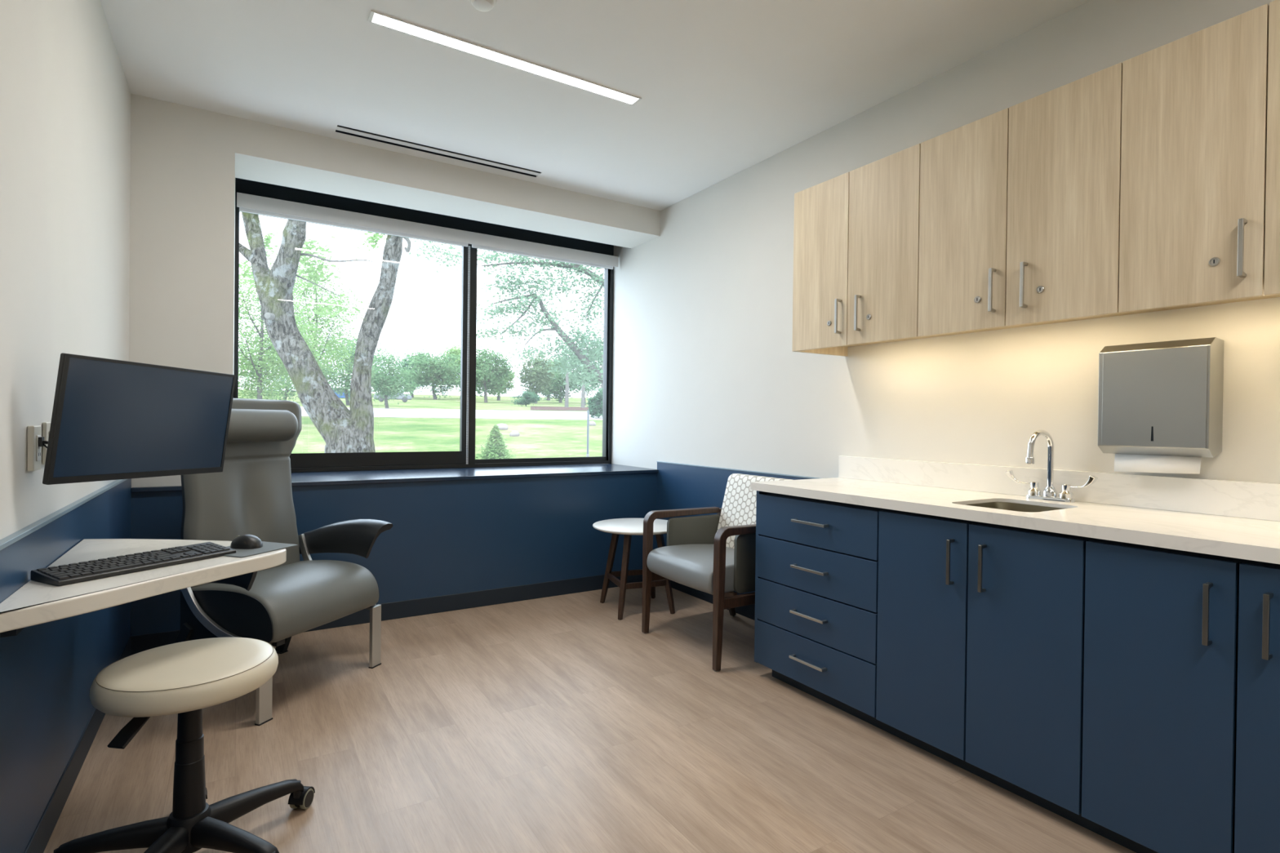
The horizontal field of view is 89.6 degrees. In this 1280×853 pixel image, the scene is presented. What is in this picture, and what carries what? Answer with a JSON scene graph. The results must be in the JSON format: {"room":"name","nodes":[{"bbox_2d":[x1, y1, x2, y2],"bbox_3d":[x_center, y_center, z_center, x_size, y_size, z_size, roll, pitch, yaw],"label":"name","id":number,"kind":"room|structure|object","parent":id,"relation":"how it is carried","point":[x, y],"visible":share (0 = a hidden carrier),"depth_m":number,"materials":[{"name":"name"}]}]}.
{"room":"examination room","nodes":[
{"label":"examination room","id":0,"kind":"room"},
{"bbox_2d":[0,0,130,539],"bbox_3d":[-1.205,-0.214,0.961,0.140,2.700,6.590,0,0,-32],"label":"wall","id":1,"kind":"structure","parent":0,"point":[65,94],"depth_m":1.81,"materials":[{"name":"paint"}]},
{"bbox_2d":[26,425,41,471],"bbox_3d":[-1.536,0.055,1.637,0.017,0.114,0.072,0,0,-32],"label":"wall outlet","id":2,"kind":"object","parent":1,"relation":"attached to","point":[33,432],"visible":1,"depth_m":1.61,"materials":[{"name":"beige plastic"}]},
{"bbox_2d":[42,422,50,464],"bbox_3d":[-1.615,0.045,1.760,0.013,0.114,0.072,0,0,-32],"label":"wall outlet","id":3,"kind":"object","parent":1,"relation":"attached to","point":[46,425],"visible":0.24,"depth_m":1.73,"materials":[{"name":"beige plastic"}]},
{"bbox_2d":[0,479,127,550],"bbox_3d":[-0.957,0.267,0.708,0.020,0.012,5.608,0,0,-32],"label":"trim","id":4,"kind":"structure","parent":1,"relation":"attached to","point":[10,540],"depth_m":1.75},
{"bbox_2d":[0,478,131,852],"bbox_3d":[-0.964,0.657,0.709,0.014,0.768,5.608,0,0,-32],"label":"wainscot panel","id":5,"kind":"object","parent":1,"relation":"attached to","point":[48,670],"depth_m":1.73,"materials":[{"name":"blue paint"}]},
{"bbox_2d":[23,636,131,852],"bbox_3d":[-0.966,1.091,0.711,0.018,0.100,5.604,0,0,-32],"label":"baseboard","id":6,"kind":"structure","parent":1,"relation":"attached to","point":[42,833],"depth_m":1.92,"materials":[{"name":"rubber"}]},
{"bbox_2d":[42,352,235,484],"bbox_3d":[-1.593,-0.017,1.866,0.465,0.332,0.570,1,0,6],"label":"monitor","id":7,"kind":"object","parent":1,"relation":"attached to","point":[112,419],"visible":1,"depth_m":1.77,"materials":[{"name":"black plastic"}]},
{"bbox_2d":[38,436,48,448],"bbox_3d":[-1.516,0.041,1.741,0.058,0.036,0.214,1,0,16],"label":"power cable","id":8,"kind":"object","parent":7,"relation":"attached to","point":[42,442],"visible":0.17,"depth_m":1.64,"materials":[{"name":"black plastic"}]},
{"bbox_2d":[0,538,286,637],"bbox_3d":[-1.337,0.414,1.849,0.566,0.075,0.983,0,0,-32],"label":"desk","id":9,"kind":"object","parent":1,"relation":"attached to","point":[36,602],"visible":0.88,"depth_m":1.61,"materials":[{"name":"laminate"}]},
{"bbox_2d":[30,542,235,586],"bbox_3d":[-1.344,0.363,1.743,0.128,0.027,0.428,1,0,24],"label":"keyboard","id":10,"kind":"object","parent":9,"relation":"on","point":[72,573],"visible":1,"depth_m":1.69,"materials":[{"name":"black plastic"}]},
{"bbox_2d":[223,541,297,557],"bbox_3d":[-1.199,0.376,1.980,0.176,0.003,0.200,1,0,18],"label":"mouse pad","id":11,"kind":"object","parent":9,"relation":"on","point":[267,547],"visible":0.56,"depth_m":1.96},
{"bbox_2d":[230,534,262,549],"bbox_3d":[-1.218,0.354,1.997,0.094,0.039,0.060,1,0,10],"label":"mouse","id":12,"kind":"object","parent":11,"relation":"on","point":[243,541],"visible":1,"depth_m":1.98,"materials":[{"name":"black plastic"}]},
{"bbox_2d":[128,93,660,487],"bbox_3d":[-1.378,-0.237,4.248,3.047,2.700,0.828,0,0,-32],"label":"wall","id":13,"kind":"structure","parent":0,"point":[186,162],"depth_m":3.28,"materials":[{"name":"paint"}]},
{"bbox_2d":[130,574,642,655],"bbox_3d":[-1.169,1.068,3.898,3.047,0.100,0.018,0,0,-32],"label":"baseboard","id":14,"kind":"structure","parent":13,"relation":"attached to","point":[420,606],"depth_m":3.92,"materials":[{"name":"rubber"}]},
{"bbox_2d":[130,472,657,636],"bbox_3d":[-1.166,0.671,3.897,3.047,0.693,0.014,0,0,-32],"label":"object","id":15,"kind":"structure","parent":13,"relation":"attached to","point":[455,536],"depth_m":3.94,"materials":[{"name":"blue paint"}]},
{"bbox_2d":[130,463,658,492],"bbox_3d":[-1.330,0.310,4.178,3.033,0.022,0.714,0,0,-32],"label":"trim","id":16,"kind":"structure","parent":13,"relation":"attached to","point":[363,477],"depth_m":4.10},
{"bbox_2d":[233,203,613,472],"bbox_3d":[-1.359,-0.522,4.620,2.624,1.638,0.094,0,0,-32],"label":"window","id":17,"kind":"structure","parent":13,"relation":"in","point":[357,461],"depth_m":4.65,"materials":[{"name":"black metal"}]},
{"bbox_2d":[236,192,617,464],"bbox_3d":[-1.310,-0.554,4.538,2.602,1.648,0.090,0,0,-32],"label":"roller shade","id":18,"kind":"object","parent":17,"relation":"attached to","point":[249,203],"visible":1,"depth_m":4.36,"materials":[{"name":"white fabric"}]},
{"bbox_2d":[235,177,627,266],"bbox_3d":[-1.291,-1.457,4.524,2.624,0.259,0.424,0,0,-32],"label":"trim","id":19,"kind":"structure","parent":13,"relation":"attached to","point":[242,185],"depth_m":4.42,"materials":[{"name":"black metal"}]},
{"bbox_2d":[43,586,1136,852],"bbox_3d":[0.130,1.207,1.813,3.327,0.120,6.590,0,0,-32],"label":"floor","id":20,"kind":"structure","parent":0,"point":[554,724],"depth_m":2.23,"materials":[{"name":"brown wood"}]},
{"bbox_2d":[53,636,315,852],"bbox_3d":[-1.179,0.866,1.671,0.627,0.531,0.592,0,0,-32],"label":"stool","id":21,"kind":"object","parent":20,"relation":"on","point":[183,678],"visible":1,"depth_m":1.62,"materials":[{"name":"beige leather"}]},
{"bbox_2d":[174,398,393,725],"bbox_3d":[-1.587,0.500,2.817,0.624,1.247,0.820,1,0,18],"label":"recliner","id":22,"kind":"object","parent":20,"relation":"on","point":[252,494],"visible":0.66,"depth_m":2.79,"materials":[{"name":"grey leather"}]},
{"bbox_2d":[592,518,675,619],"bbox_3d":[-0.017,0.871,4.015,0.560,0.522,0.560,0,0,-32],"label":"side table","id":23,"kind":"object","parent":20,"relation":"on","point":[628,527],"visible":0.8,"depth_m":3.91,"materials":[{"name":"white laminate"}]},
{"bbox_2d":[641,473,791,671],"bbox_3d":[0.458,0.709,3.433,0.663,0.862,0.670,0,0,-32],"label":"chair","id":24,"kind":"object","parent":20,"relation":"on","point":[713,554],"visible":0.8,"depth_m":3.37,"materials":[{"name":"leather"}]},
{"bbox_2d":[754,490,886,731],"bbox_3d":[0.938,0.724,2.822,0.613,0.852,0.664,0,0,-32],"label":"base cabinet","id":25,"kind":"object","parent":20,"relation":"on","point":[816,566],"visible":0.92,"depth_m":2.63,"materials":[{"name":"blue laminate"}]},
{"bbox_2d":[750,455,1279,564],"bbox_3d":[1.304,0.231,2.246,0.608,0.145,2.044,0,0,-32],"label":"countertop","id":26,"kind":"structure","parent":25,"relation":"on","point":[1236,519],"depth_m":2.12,"materials":[{"name":"white stone"}]},
{"bbox_2d":[964,502,1063,512],"bbox_3d":[1.284,0.368,2.216,0.358,0.171,0.307,0,0,-32],"label":"sink","id":27,"kind":"object","parent":26,"relation":"in","point":[1000,505],"visible":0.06,"depth_m":2.36,"materials":[{"name":"metal"}]},
{"bbox_2d":[1005,429,1097,502],"bbox_3d":[1.458,0.141,2.333,0.158,0.258,0.309,0,0,-32],"label":"faucet","id":28,"kind":"object","parent":26,"relation":"on","point":[1050,493],"visible":1,"depth_m":2.35,"materials":[{"name":"silver metal"}]},
{"bbox_2d":[875,508,1091,831],"bbox_3d":[1.294,0.732,2.248,0.610,0.852,0.687,0,0,-32],"label":"base cabinet","id":29,"kind":"object","parent":20,"relation":"on","point":[981,625],"visible":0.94,"depth_m":2.04,"materials":[{"name":"blue laminate"}]},
{"bbox_2d":[1081,537,1279,852],"bbox_3d":[1.655,0.740,1.673,0.613,0.852,0.671,0,0,-32],"label":"base cabinet","id":30,"kind":"object","parent":20,"relation":"on","point":[1181,728],"visible":0.99,"depth_m":1.62,"materials":[{"name":"blue laminate"}]},
{"bbox_2d":[99,0,1090,210],"bbox_3d":[0.159,-1.613,1.804,3.327,0.120,6.610,0,0,-32],"label":"ceiling","id":31,"kind":"structure","parent":0,"point":[725,87],"depth_m":2.82,"materials":[{"name":"paint"}]},
{"bbox_2d":[335,124,540,177],"bbox_3d":[-1.123,-1.631,3.733,1.157,0.100,0.096,0,0,-32],"label":"ceiling vent","id":32,"kind":"object","parent":31,"relation":"in","point":[340,129],"visible":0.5,"depth_m":3.70,"materials":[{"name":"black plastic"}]},
{"bbox_2d":[469,0,497,11],"bbox_3d":[-0.574,-1.548,2.353,0.100,0.034,0.100,0,0,-32],"label":"smoke detector","id":33,"kind":"object","parent":31,"relation":"attached to","point":[480,5],"visible":1,"depth_m":2.35,"materials":[{"name":"white plastic"}]},
{"bbox_2d":[368,9,641,105],"bbox_3d":[-0.522,-1.565,2.780,1.204,0.006,0.074,0,0,-32],"label":"recessed light","id":34,"kind":"object","parent":31,"relation":"in","point":[375,17],"visible":1,"depth_m":2.72,"materials":[{"name":"white plastic"}]},
{"bbox_2d":[611,0,1279,483],"bbox_3d":[1.499,-0.193,2.648,0.140,2.700,6.590,0,0,-32],"label":"wall","id":35,"kind":"structure","parent":0,"point":[706,371],"depth_m":3.05,"materials":[{"name":"paint"}]},
{"bbox_2d":[670,580,755,620],"bbox_3d":[0.562,1.088,3.984,0.018,0.100,1.669,0,0,-32],"label":"baseboard","id":36,"kind":"structure","parent":35,"relation":"attached to","point":[748,611],"depth_m":4.18,"materials":[{"name":"rubber"}]},
{"bbox_2d":[656,462,811,595],"bbox_3d":[0.568,0.654,3.984,0.014,0.768,1.673,0,0,-32],"label":"wainscot panel","id":37,"kind":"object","parent":35,"relation":"attached to","point":[679,486],"depth_m":4.33,"materials":[{"name":"blue paint"}]},
{"bbox_2d":[656,461,820,479],"bbox_3d":[0.571,0.266,3.980,0.018,0.008,1.673,0,0,-32],"label":"trim","id":38,"kind":"structure","parent":35,"relation":"attached to","point":[773,473],"depth_m":3.88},
{"bbox_2d":[791,143,972,356],"bbox_3d":[1.046,-0.725,2.868,0.400,0.748,0.666,0,0,-32],"label":"upper cabinet","id":39,"kind":"object","parent":35,"relation":"attached to","point":[856,232],"visible":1,"depth_m":2.74,"materials":[{"name":"brown wood"}]},
{"bbox_2d":[917,62,1168,337],"bbox_3d":[1.401,-0.717,2.300,0.400,0.748,0.669,0,0,-32],"label":"upper cabinet","id":40,"kind":"object","parent":35,"relation":"attached to","point":[1020,211],"visible":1,"depth_m":2.15,"materials":[{"name":"brown wood"}]},
{"bbox_2d":[838,455,1279,521],"bbox_3d":[1.554,0.215,2.401,0.020,0.110,2.044,0,0,-32],"label":"backsplash","id":41,"kind":"structure","parent":35,"relation":"attached to","point":[1237,499],"depth_m":2.27,"materials":[{"name":"white stone"}]},
{"bbox_2d":[1097,337,1223,457],"bbox_3d":[1.687,-0.090,2.102,0.116,0.368,0.298,0,0,-32],"label":"dispenser","id":42,"kind":"object","parent":35,"relation":"attached to","point":[1163,397],"visible":1,"depth_m":2.04,"materials":[{"name":"metal"}]},
{"bbox_2d":[1114,453,1201,474],"bbox_3d":[1.673,0.116,2.093,0.020,0.076,0.231,0,0,-32],"label":"paper towel","id":43,"kind":"object","parent":42,"relation":"hanging from","point":[1122,462],"visible":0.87,"depth_m":2.08,"materials":[{"name":"white paper"}]},
{"bbox_2d":[1118,0,1279,313],"bbox_3d":[1.750,-0.710,1.741,0.400,0.748,0.646,0,0,-32],"label":"upper cabinet","id":44,"kind":"object","parent":35,"relation":"attached to","point":[1200,199],"visible":1,"depth_m":1.76,"materials":[{"name":"brown wood"}]},
{"label":"outside","id":45,"kind":"structure","parent":0,"visible":0},
{"bbox_2d":[238,389,602,459],"bbox_3d":[-14.359,-6.036,168.813,405.189,12.719,298.228,0,0,-32],"label":"lawn","id":46,"kind":"structure","parent":45,"point":[538,437],"depth_m":20.31,"materials":[{"name":"green plant"}]},
{"bbox_2d":[238,240,338,399],"bbox_3d":[-11.480,-2.809,19.701,4.327,5.787,3.998,1,0,18],"label":"tree","id":47,"kind":"object","parent":46,"relation":"on","point":[257,382],"visible":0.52,"depth_m":19.74,"materials":[{"name":"green plant"}]},
{"bbox_2d":[238,324,338,401],"bbox_3d":[-30.113,-5.182,54.045,9.157,6.929,10.027,1,0,12],"label":"tree","id":48,"kind":"object","parent":46,"relation":"on","point":[292,393],"visible":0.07,"depth_m":53.32,"materials":[{"name":"green plant"}]},
{"bbox_2d":[253,244,374,393],"bbox_3d":[-13.149,-3.893,25.795,4.635,7.237,4.536,1,0,-3],"label":"tree","id":49,"kind":"object","parent":46,"relation":"on","point":[337,348],"visible":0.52,"depth_m":25.63,"materials":[{"name":"green plant"}]},
{"bbox_2d":[332,388,350,399],"bbox_3d":[-33.770,-3.583,72.485,4.400,1.460,1.820,1,0,-20],"label":"car","id":50,"kind":"object","parent":46,"relation":"on","point":[342,396],"visible":0.02,"depth_m":71.75,"materials":[{"name":"blue paint"}]},
{"bbox_2d":[280,322,411,405],"bbox_3d":[-19.824,-4.099,43.832,8.033,5.552,8.322,1,0,-24],"label":"tree","id":51,"kind":"object","parent":46,"relation":"on","point":[345,381],"visible":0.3,"depth_m":42.55,"materials":[{"name":"green plant"}]},
{"bbox_2d":[373,391,412,402],"bbox_3d":[-30.759,-3.799,80.274,4.400,1.460,1.820,1,0,-20],"label":"car","id":52,"kind":"object","parent":46,"relation":"on","point":[408,397],"visible":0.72,"depth_m":79.81,"materials":[{"name":"silver metal"}]},
{"bbox_2d":[371,352,425,408],"bbox_3d":[-13.065,-2.333,33.717,3.332,3.024,3.514,1,0,4],"label":"tree","id":53,"kind":"object","parent":46,"relation":"on","point":[393,382],"visible":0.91,"depth_m":33.02,"materials":[{"name":"green plant"}]},
{"bbox_2d":[396,352,427,397],"bbox_3d":[-41.066,-9.186,116.909,8.528,8.202,6.908,0,0,-32],"label":"tree","id":54,"kind":"object","parent":46,"relation":"on","point":[406,358],"visible":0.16,"depth_m":115.33,"materials":[{"name":"green plant"}]},
{"bbox_2d":[396,347,460,399],"bbox_3d":[-34.292,-8.672,106.866,13.212,8.978,12.736,0,0,-32],"label":"tree","id":55,"kind":"object","parent":46,"relation":"on","point":[437,372],"visible":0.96,"depth_m":105.08,"materials":[{"name":"green plant"}]},
{"bbox_2d":[438,342,478,398],"bbox_3d":[-33.523,-10.575,123.706,12.874,10.721,13.065,0,0,-32],"label":"tree","id":56,"kind":"object","parent":46,"relation":"on","point":[457,350],"visible":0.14,"depth_m":121.64,"materials":[{"name":"green plant"}]},
{"bbox_2d":[457,346,518,402],"bbox_3d":[-22.051,-7.541,93.773,8.666,8.408,7.641,0,0,-32],"label":"tree","id":57,"kind":"object","parent":46,"relation":"on","point":[485,369],"visible":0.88,"depth_m":92.98,"materials":[{"name":"green plant"}]},
{"bbox_2d":[475,424,515,459],"bbox_3d":[-2.735,0.449,12.184,1.122,0.984,1.023,0,0,-36],"label":"young conifer","id":58,"kind":"object","parent":46,"relation":"on","point":[495,447],"visible":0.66,"depth_m":12.12,"materials":[{"name":"green plant"}]},
{"bbox_2d":[496,423,507,430],"bbox_3d":[-4.614,0.035,21.521,0.411,0.287,0.356,0,0,-32],"label":"boulder","id":59,"kind":"object","parent":46,"relation":"on","point":[502,426],"visible":0.57,"depth_m":21.40,"materials":[{"name":"stone"}]},
{"bbox_2d":[486,365,518,400],"bbox_3d":[-23.940,-7.571,111.206,7.577,6.401,7.025,0,0,-32],"label":"tree","id":60,"kind":"object","parent":46,"relation":"on","point":[508,383],"visible":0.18,"depth_m":111.23,"materials":[{"name":"green plant"}]},
{"bbox_2d":[408,240,604,394],"bbox_3d":[-1.041,-1.653,9.526,4.789,5.932,1.758,1,0,-8],"label":"tree","id":61,"kind":"object","parent":46,"relation":"on","point":[584,363],"visible":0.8,"depth_m":9.45,"materials":[{"name":"green plant"}]},
{"bbox_2d":[509,431,519,436],"bbox_3d":[-3.723,0.235,19.138,0.251,0.226,0.266,1,0,21],"label":"boulder","id":62,"kind":"object","parent":46,"relation":"on","point":[513,433],"visible":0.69,"depth_m":19.06,"materials":[{"name":"stone"}]},
{"bbox_2d":[510,390,542,406],"bbox_3d":[-10.927,-2.725,63.008,3.654,1.747,2.886,0,0,-32],"label":"bush","id":63,"kind":"object","parent":46,"relation":"on","point":[528,397],"visible":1,"depth_m":62.55,"materials":[{"name":"green plant"}]},
{"bbox_2d":[515,348,557,403],"bbox_3d":[-15.134,-7.370,94.566,6.203,8.217,6.076,0,0,-32],"label":"tree","id":64,"kind":"object","parent":46,"relation":"on","point":[535,377],"visible":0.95,"depth_m":93.78,"materials":[{"name":"green plant"}]},
{"bbox_2d":[527,358,553,400],"bbox_3d":[-17.395,-8.971,122.477,8.110,8.208,7.582,0,0,-32],"label":"tree","id":65,"kind":"object","parent":46,"relation":"on","point":[544,394],"visible":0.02,"depth_m":122.44,"materials":[{"name":"green plant"}]},
{"bbox_2d":[530,406,588,410],"bbox_3d":[-4.979,-1.477,52.202,9.634,0.832,27.104,1,0,-5],"label":"mulch bed","id":66,"kind":"object","parent":46,"relation":"on","point":[552,408],"visible":0.58,"depth_m":49.31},
{"bbox_2d":[564,367,568,407],"bbox_3d":[-6.984,-4.087,61.582,0.410,4.726,0.361,0,0,-32],"label":"bare trunk","id":67,"kind":"object","parent":66,"relation":"on","point":[566,391],"visible":0.62,"depth_m":61.46,"materials":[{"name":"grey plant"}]},
{"bbox_2d":[581,378,585,408],"bbox_3d":[-5.273,-3.056,59.754,0.410,2.863,0.361,0,0,-32],"label":"bare trunk","id":68,"kind":"object","parent":66,"relation":"on","point":[583,393],"visible":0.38,"depth_m":59.63,"materials":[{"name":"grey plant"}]},
{"bbox_2d":[600,354,603,391],"bbox_3d":[-3.335,-4.099,57.884,0.410,5.140,0.361,0,0,-32],"label":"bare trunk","id":69,"kind":"object","parent":66,"relation":"on","point":[602,387],"visible":0.14,"depth_m":57.76,"materials":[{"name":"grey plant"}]},
{"bbox_2d":[541,357,582,402],"bbox_3d":[-12.600,-7.613,103.552,8.875,7.849,8.263,0,0,-32],"label":"tree","id":70,"kind":"object","parent":46,"relation":"on","point":[558,391],"visible":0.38,"depth_m":102.22,"materials":[{"name":"green plant"}]},
{"bbox_2d":[552,326,603,405],"bbox_3d":[-7.668,-8.355,87.356,9.066,11.205,9.400,0,0,-32],"label":"tree","id":71,"kind":"object","parent":46,"relation":"on","point":[587,390],"visible":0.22,"depth_m":86.76,"materials":[{"name":"green plant"}]},
{"bbox_2d":[586,410,589,457],"bbox_3d":[-1.095,0.198,13.558,0.120,1.080,0.117,0,0,-32],"label":"post","id":72,"kind":"object","parent":46,"relation":"on","point":[588,411],"visible":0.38,"depth_m":13.54,"materials":[{"name":"metal"}]},
{"bbox_2d":[589,421,595,426],"bbox_3d":[-1.858,-0.093,24.934,0.302,0.252,0.266,0,0,-32],"label":"boulder","id":73,"kind":"object","parent":46,"relation":"on","point":[591,423],"visible":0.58,"depth_m":24.82,"materials":[{"name":"stone"}]},
{"bbox_2d":[582,387,603,417],"bbox_3d":[-1.953,-1.089,30.899,1.273,1.576,1.368,0,0,-32],"label":"bush","id":74,"kind":"object","parent":46,"relation":"on","point":[595,408],"visible":0.71,"depth_m":30.72,"materials":[{"name":"green plant"}]},
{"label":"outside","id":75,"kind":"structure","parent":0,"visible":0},
{"bbox_3d":[-1.133,1.460,7.464,34.000,0.170,4.170,0,0,-32],"label":"pavement","id":76,"kind":"object","parent":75,"visible":0},
{"bbox_2d":[239,212,411,453],"bbox_3d":[-3.384,-0.669,6.593,1.953,4.559,1.248,1,0,39],"label":"forked tree","id":77,"kind":"object","parent":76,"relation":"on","point":[343,429],"visible":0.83,"depth_m":6.24,"materials":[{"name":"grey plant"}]},
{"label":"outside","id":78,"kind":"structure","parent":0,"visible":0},
{"bbox_2d":[300,406,602,419],"bbox_3d":[-4.837,-0.569,27.714,52.461,0.480,15.726,1,0,-10],"label":"road","id":79,"kind":"structure","parent":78,"point":[378,412],"depth_m":31.39,"materials":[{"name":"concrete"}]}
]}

